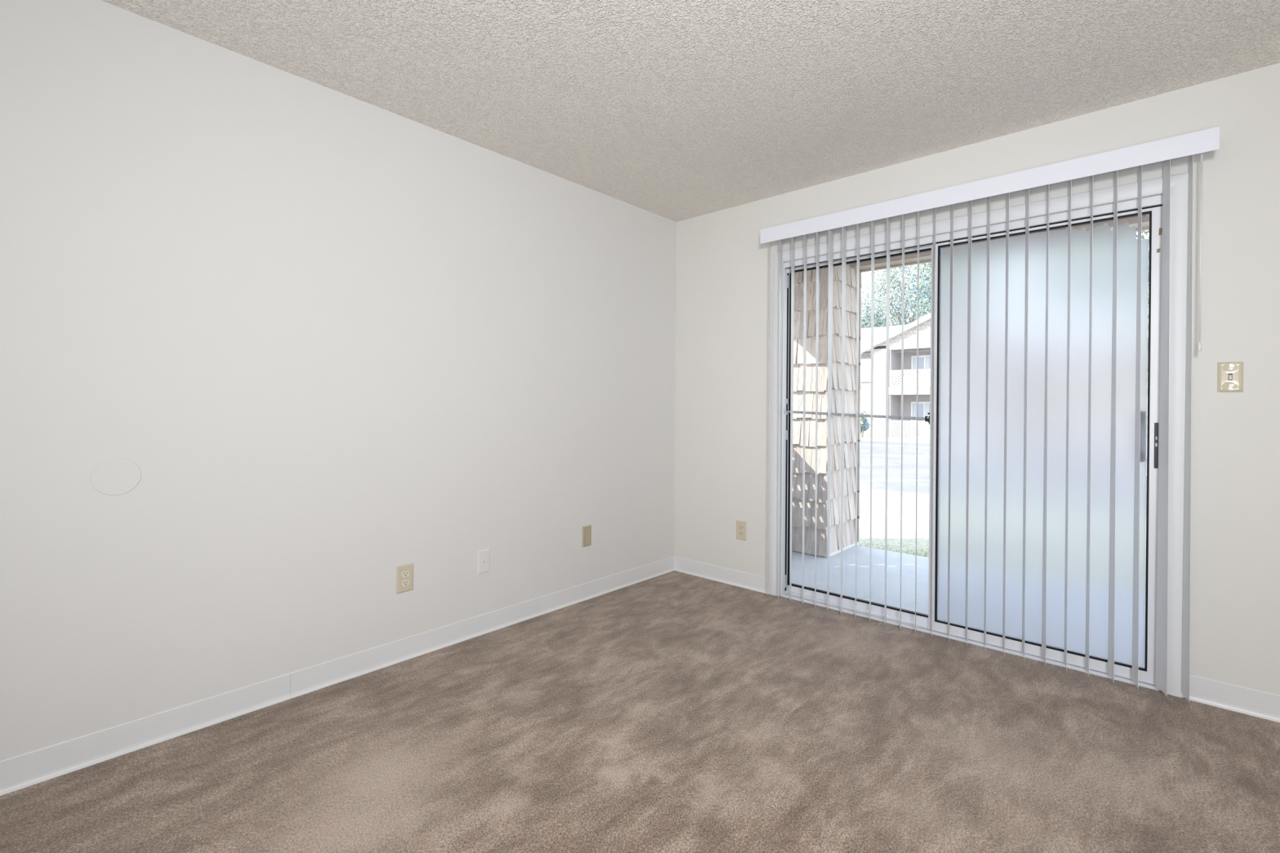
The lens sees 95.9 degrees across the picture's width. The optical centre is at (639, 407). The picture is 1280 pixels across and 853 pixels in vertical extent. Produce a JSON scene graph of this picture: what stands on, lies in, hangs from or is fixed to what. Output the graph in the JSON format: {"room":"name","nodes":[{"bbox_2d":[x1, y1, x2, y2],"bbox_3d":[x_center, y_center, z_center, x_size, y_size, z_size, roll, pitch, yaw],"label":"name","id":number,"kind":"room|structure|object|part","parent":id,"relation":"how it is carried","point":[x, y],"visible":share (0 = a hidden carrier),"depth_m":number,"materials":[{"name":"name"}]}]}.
{"room":"empty living room","nodes":[
{"label":"empty living room","id":0,"kind":"room"},
{"bbox_2d":[0,0,676,761],"bbox_3d":[-1.335,-0.007,2.406,0.150,2.590,4.840,1,0,42],"label":"wall","id":1,"kind":"structure","parent":0,"point":[335,341],"depth_m":2.20,"materials":[{"name":"paint"}]},
{"bbox_2d":[90,457,141,495],"bbox_3d":[-1.706,0.224,1.882,0.003,0.123,0.123,1,0,42],"label":"round cover plate","id":2,"kind":"object","parent":1,"relation":"attached to","point":[115,476],"visible":1,"depth_m":1.88,"materials":[{"name":"paint"}]},
{"bbox_2d":[0,555,674,795],"bbox_3d":[-1.278,1.090,2.360,0.013,0.096,4.550,1,0,42],"label":"baseboard","id":3,"kind":"structure","parent":1,"relation":"attached to","point":[26,770],"depth_m":2.21,"materials":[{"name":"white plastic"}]},
{"bbox_2d":[395,563,413,594],"bbox_3d":[-1.058,0.771,2.603,0.009,0.123,0.078,1,0,42],"label":"wall outlet","id":4,"kind":"object","parent":1,"relation":"attached to","point":[404,572],"visible":1,"depth_m":2.60,"materials":[{"name":"beige plastic"}]},
{"bbox_2d":[401,579,409,586],"bbox_3d":[-1.056,0.790,2.601,0.003,0.028,0.034,1,0,42],"label":"receptacle","id":5,"kind":"object","parent":4,"relation":"attached to","point":[404,582],"depth_m":2.60,"materials":[{"name":"beige plastic"}]},
{"bbox_2d":[401,570,409,577],"bbox_3d":[-1.056,0.751,2.601,0.003,0.028,0.034,1,0,42],"label":"receptacle","id":6,"kind":"object","parent":4,"relation":"attached to","point":[405,574],"depth_m":2.60,"materials":[{"name":"beige plastic"}]},
{"bbox_2d":[477,548,489,573],"bbox_3d":[-0.785,0.776,2.907,0.007,0.114,0.067,1,0,42],"label":"plate","id":7,"kind":"object","parent":1,"relation":"attached to","point":[483,556],"visible":1,"depth_m":2.90,"materials":[{"name":"white plastic"}]},
{"bbox_2d":[582,524,591,546],"bbox_3d":[-0.314,0.764,3.429,0.008,0.121,0.070,1,0,42],"label":"blank plate","id":8,"kind":"object","parent":1,"relation":"attached to","point":[586,531],"visible":1,"depth_m":3.42,"materials":[{"name":"beige plastic"}]},
{"bbox_2d":[0,570,1279,852],"bbox_3d":[0.117,1.228,1.118,3.750,0.150,4.570,1,0,42],"label":"floor","id":9,"kind":"structure","parent":0,"point":[673,712],"depth_m":1.90,"materials":[{"name":"carpet"}]},
{"bbox_2d":[101,0,1279,222],"bbox_3d":[0.123,-1.412,1.095,4.050,0.250,4.840,1,0,42],"label":"ceiling","id":10,"kind":"structure","parent":0,"point":[675,110],"depth_m":2.19,"materials":[{"name":"white paint"}]},
{"bbox_2d":[674,62,1279,697],"bbox_3d":[1.682,0.010,2.842,3.750,2.590,0.125,1,0,42],"label":"wall","id":11,"kind":"structure","parent":0,"point":[722,264],"depth_m":2.37,"materials":[{"name":"paint"}]},
{"bbox_2d":[736,520,746,540],"bbox_3d":[0.644,0.785,3.684,0.073,0.120,0.009,1,0,42],"label":"wall outlet","id":12,"kind":"object","parent":11,"relation":"attached to","point":[740,525],"visible":1,"depth_m":3.68,"materials":[{"name":"beige plastic"}]},
{"bbox_2d":[780,194,1162,690],"bbox_3d":[1.538,0.142,2.974,1.739,2.047,0.121,1,0,42],"label":"door","id":13,"kind":"structure","parent":11,"relation":"in","point":[1103,237],"depth_m":2.67,"materials":[{"name":"glass"}]},
{"bbox_2d":[786,410,929,424],"bbox_3d":[1.204,0.071,3.264,0.818,0.098,0.019,1,0,42],"label":"bar","id":14,"kind":"object","parent":13,"relation":"attached to","point":[926,419],"visible":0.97,"depth_m":3.20,"materials":[{"name":"grey metal"}]},
{"bbox_3d":[1.234,0.142,3.286,0.870,1.992,0.030,1,0,42],"label":"fixed panel","id":15,"kind":"part","parent":13,"relation":"part of","materials":[{"name":"clear glass"}]},
{"bbox_3d":[1.830,0.157,2.688,0.884,1.980,0.030,1,0,42],"label":"sliding panel","id":16,"kind":"part","parent":13,"relation":"part of","materials":[{"name":"clear glass"}]},
{"bbox_2d":[674,555,1279,722],"bbox_3d":[1.630,1.107,2.794,3.746,0.096,0.013,1,0,42],"label":"baseboard","id":17,"kind":"structure","parent":11,"relation":"attached to","point":[1265,705],"depth_m":2.26,"materials":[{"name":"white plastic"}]},
{"bbox_2d":[768,171,1189,697],"bbox_3d":[1.487,0.104,2.921,1.862,2.096,0.018,1,0,42],"label":"trim","id":18,"kind":"structure","parent":11,"relation":"attached to","point":[1179,216],"depth_m":2.33,"materials":[{"name":"white paint"}]},
{"bbox_3d":[0.826,0.099,3.517,0.081,2.092,0.017,1,0,42],"label":"casing","id":19,"kind":"part","parent":18,"relation":"part of","materials":[{"name":"white paint"}]},
{"bbox_3d":[1.500,-0.908,2.911,1.846,0.072,0.017,1,0,42],"label":"head casing","id":20,"kind":"part","parent":18,"relation":"part of","materials":[{"name":"white paint"}]},
{"bbox_3d":[2.153,0.111,2.322,0.071,2.096,0.017,1,0,42],"label":"casing","id":21,"kind":"part","parent":18,"relation":"part of","materials":[{"name":"white paint"}]},
{"bbox_2d":[760,126,1219,701],"bbox_3d":[1.477,0.032,2.860,1.947,2.183,0.121,1,0,42],"label":"vertical blind","id":22,"kind":"object","parent":11,"relation":"attached to","point":[1166,149],"visible":1,"depth_m":2.58,"materials":[{"name":"white plastic"}]},
{"bbox_2d":[1217,361,1243,391],"bbox_3d":[2.268,-0.117,2.219,0.070,0.116,0.015,1,0,42],"label":"light switch","id":23,"kind":"object","parent":11,"relation":"attached to","point":[1229,375],"visible":1,"depth_m":2.22,"materials":[{"name":"beige plastic"}]},
{"label":"outside","id":24,"kind":"structure","parent":0,"visible":0},
{"bbox_2d":[857,487,1146,575],"bbox_3d":[1.540,1.489,8.490,32.000,0.460,4.470,1,0,42],"label":"lawn","id":25,"kind":"structure","parent":24,"point":[908,499],"depth_m":6.56,"materials":[{"name":"green plant"}]},
{"bbox_2d":[858,542,928,557],"bbox_3d":[3.253,1.265,4.415,3.246,0.066,0.772,1,0,42],"label":"grass blades","id":26,"kind":"object","parent":25,"relation":"on","point":[861,542],"visible":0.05,"depth_m":5.09,"materials":[{"name":"green plant"}]},
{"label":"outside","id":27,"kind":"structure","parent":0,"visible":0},
{"bbox_2d":[791,545,1145,653],"bbox_3d":[2.800,1.351,3.142,5.370,0.220,1.790,1,0,42],"label":"patio slab","id":28,"kind":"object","parent":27,"point":[863,556],"depth_m":4.23,"materials":[{"name":"concrete"}]},
{"bbox_2d":[791,263,862,557],"bbox_3d":[1.486,-0.028,5.142,0.719,2.504,0.660,1,0,42],"label":"pillar","id":29,"kind":"object","parent":28,"relation":"on","point":[850,422],"visible":0.56,"depth_m":4.84,"materials":[{"name":"grey"}]},
{"bbox_2d":[850,214,1149,272],"bbox_3d":[3.386,-1.322,3.761,5.370,0.272,0.170,1,0,42],"label":"beam","id":30,"kind":"structure","parent":29,"relation":"on","point":[924,257],"depth_m":4.71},
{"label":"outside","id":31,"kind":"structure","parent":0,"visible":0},
{"bbox_2d":[859,440,1146,497],"bbox_3d":[6.896,1.656,18.921,50.000,0.698,18.200,1,0,42],"label":"parking lot","id":32,"kind":"structure","parent":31,"point":[878,470],"depth_m":13.76,"materials":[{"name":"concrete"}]},
{"bbox_2d":[859,480,928,481],"bbox_3d":[5.461,1.365,10.825,5.180,0.074,0.110,0,0,-11],"label":"parking line","id":33,"kind":"object","parent":32,"relation":"on","point":[860,480],"visible":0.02,"depth_m":10.66,"materials":[{"name":"white paint"}]},
{"bbox_2d":[864,454,924,456],"bbox_3d":[7.751,1.456,17.477,5.685,0.065,0.120,0,0,3],"label":"parking line","id":34,"kind":"object","parent":32,"relation":"on","point":[864,455],"visible":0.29,"depth_m":17.46,"materials":[{"name":"white paint"}]},
{"bbox_2d":[860,438,929,444],"bbox_3d":[12.936,1.657,25.626,50.000,0.310,0.150,1,0,42],"label":"kerb","id":35,"kind":"object","parent":32,"relation":"on","point":[861,439],"depth_m":26.56,"materials":[{"name":"concrete"}]},
{"bbox_2d":[1146,239,1149,417],"bbox_3d":[8.068,-1.002,7.953,2.343,4.715,1.826,1,0,42],"label":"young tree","id":36,"kind":"object","parent":32,"relation":"on","point":[1148,239],"visible":0.02,"depth_m":8.45,"materials":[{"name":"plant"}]},
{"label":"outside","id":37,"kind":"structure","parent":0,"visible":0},
{"bbox_2d":[860,435,929,440],"bbox_3d":[21.116,2.052,42.181,80.000,1.039,35.400,1,0,42],"label":"verge","id":38,"kind":"structure","parent":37,"point":[864,437],"depth_m":29.47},
{"bbox_2d":[860,409,869,437],"bbox_3d":[11.676,0.858,30.510,0.817,1.472,0.779,0,0,8],"label":"bush","id":39,"kind":"object","parent":38,"relation":"on","point":[863,420],"visible":0.53,"depth_m":30.31,"materials":[{"name":"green plant"}]},
{"bbox_2d":[860,285,886,328],"bbox_3d":[17.769,-4.073,47.411,6.536,11.802,6.965,1,0,42],"label":"tree","id":40,"kind":"object","parent":38,"relation":"on","point":[879,323],"visible":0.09,"depth_m":46.22,"materials":[{"name":"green plant"}]},
{"bbox_2d":[862,262,931,327],"bbox_3d":[25.010,-7.063,52.845,9.787,18.102,7.238,1,0,42],"label":"tree","id":41,"kind":"object","parent":38,"relation":"on","point":[897,315],"visible":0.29,"depth_m":52.68,"materials":[{"name":"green plant"}]},
{"bbox_2d":[904,262,931,320],"bbox_3d":[23.226,-7.228,42.868,6.845,18.220,7.137,1,0,40],"label":"tree","id":42,"kind":"object","parent":38,"relation":"on","point":[926,307],"visible":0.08,"depth_m":43.17,"materials":[{"name":"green plant"}]},
{"bbox_2d":[860,312,1148,438],"bbox_3d":[17.713,-1.661,33.878,34.000,6.780,10.300,1,0,42],"label":"apartment building","id":43,"kind":"structure","parent":38,"relation":"on","point":[909,393],"depth_m":31.38,"materials":[{"name":"beige paint"}]},
{"bbox_3d":[12.586,0.365,33.029,1.190,0.990,0.019,1,0,42],"label":"pane","id":44,"kind":"part","parent":43,"relation":"part of","materials":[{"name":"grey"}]},
{"bbox_3d":[12.602,-2.110,33.018,1.190,1.140,0.019,1,0,42],"label":"pane","id":45,"kind":"part","parent":43,"relation":"part of","materials":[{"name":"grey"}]},
{"bbox_3d":[15.320,1.198,29.596,4.985,0.970,0.080,1,0,42],"label":"balcony railing","id":46,"kind":"part","parent":43,"relation":"part of","materials":[{"name":"white"}]},
{"bbox_3d":[15.338,-1.546,29.584,4.985,0.880,0.080,1,0,42],"label":"balcony railing","id":47,"kind":"part","parent":43,"relation":"part of","materials":[{"name":"white paint"}]},
{"bbox_2d":[912,404,916,435],"bbox_3d":[15.041,0.683,31.591,0.207,1.740,0.009,1,0,42],"label":"curtain","id":48,"kind":"object","parent":43,"relation":"hanging from","point":[914,406],"depth_m":31.60,"materials":[{"name":"grey fabric"}]},
{"bbox_2d":[913,357,916,372],"bbox_3d":[15.058,-1.972,31.579,0.207,1.470,0.009,1,0,42],"label":"curtain","id":49,"kind":"object","parent":43,"relation":"hanging from","point":[914,358],"depth_m":31.60,"materials":[{"name":"grey fabric"}]},
{"bbox_3d":[15.163,0.684,31.508,0.540,1.780,0.029,1,0,42],"label":"pane","id":50,"kind":"part","parent":43,"relation":"part of","materials":[{"name":"blue"}]},
{"bbox_3d":[15.180,-1.971,31.496,0.540,1.510,0.029,1,0,42],"label":"pane","id":51,"kind":"part","parent":43,"relation":"part of","materials":[{"name":"blue"}]},
{"bbox_3d":[15.771,0.690,31.047,2.260,1.980,0.098,1,0,42],"label":"patio door","id":52,"kind":"part","parent":43,"relation":"part of","materials":[{"name":"white"}]},
{"bbox_3d":[15.788,-1.965,31.035,2.260,1.710,0.098,1,0,42],"label":"patio door","id":53,"kind":"part","parent":43,"relation":"part of","materials":[{"name":"white"}]},
{"bbox_2d":[925,404,929,435],"bbox_3d":[15.510,0.688,31.168,0.190,1.740,0.009,1,0,42],"label":"curtain","id":54,"kind":"object","parent":43,"relation":"hanging from","point":[927,406],"depth_m":31.15,"materials":[{"name":"grey fabric"}]},
{"bbox_2d":[925,357,929,373],"bbox_3d":[15.527,-1.967,31.156,0.190,1.470,0.009,1,0,42],"label":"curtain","id":55,"kind":"object","parent":43,"relation":"hanging from","point":[927,359],"depth_m":31.15,"materials":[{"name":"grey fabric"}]},
{"bbox_2d":[1135,230,1149,255],"bbox_3d":[30.671,-6.297,35.681,7.722,16.519,7.481,1,0,42],"label":"tree","id":56,"kind":"object","parent":38,"relation":"on","point":[1146,235],"visible":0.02,"depth_m":35.46,"materials":[{"name":"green plant"}]}
]}

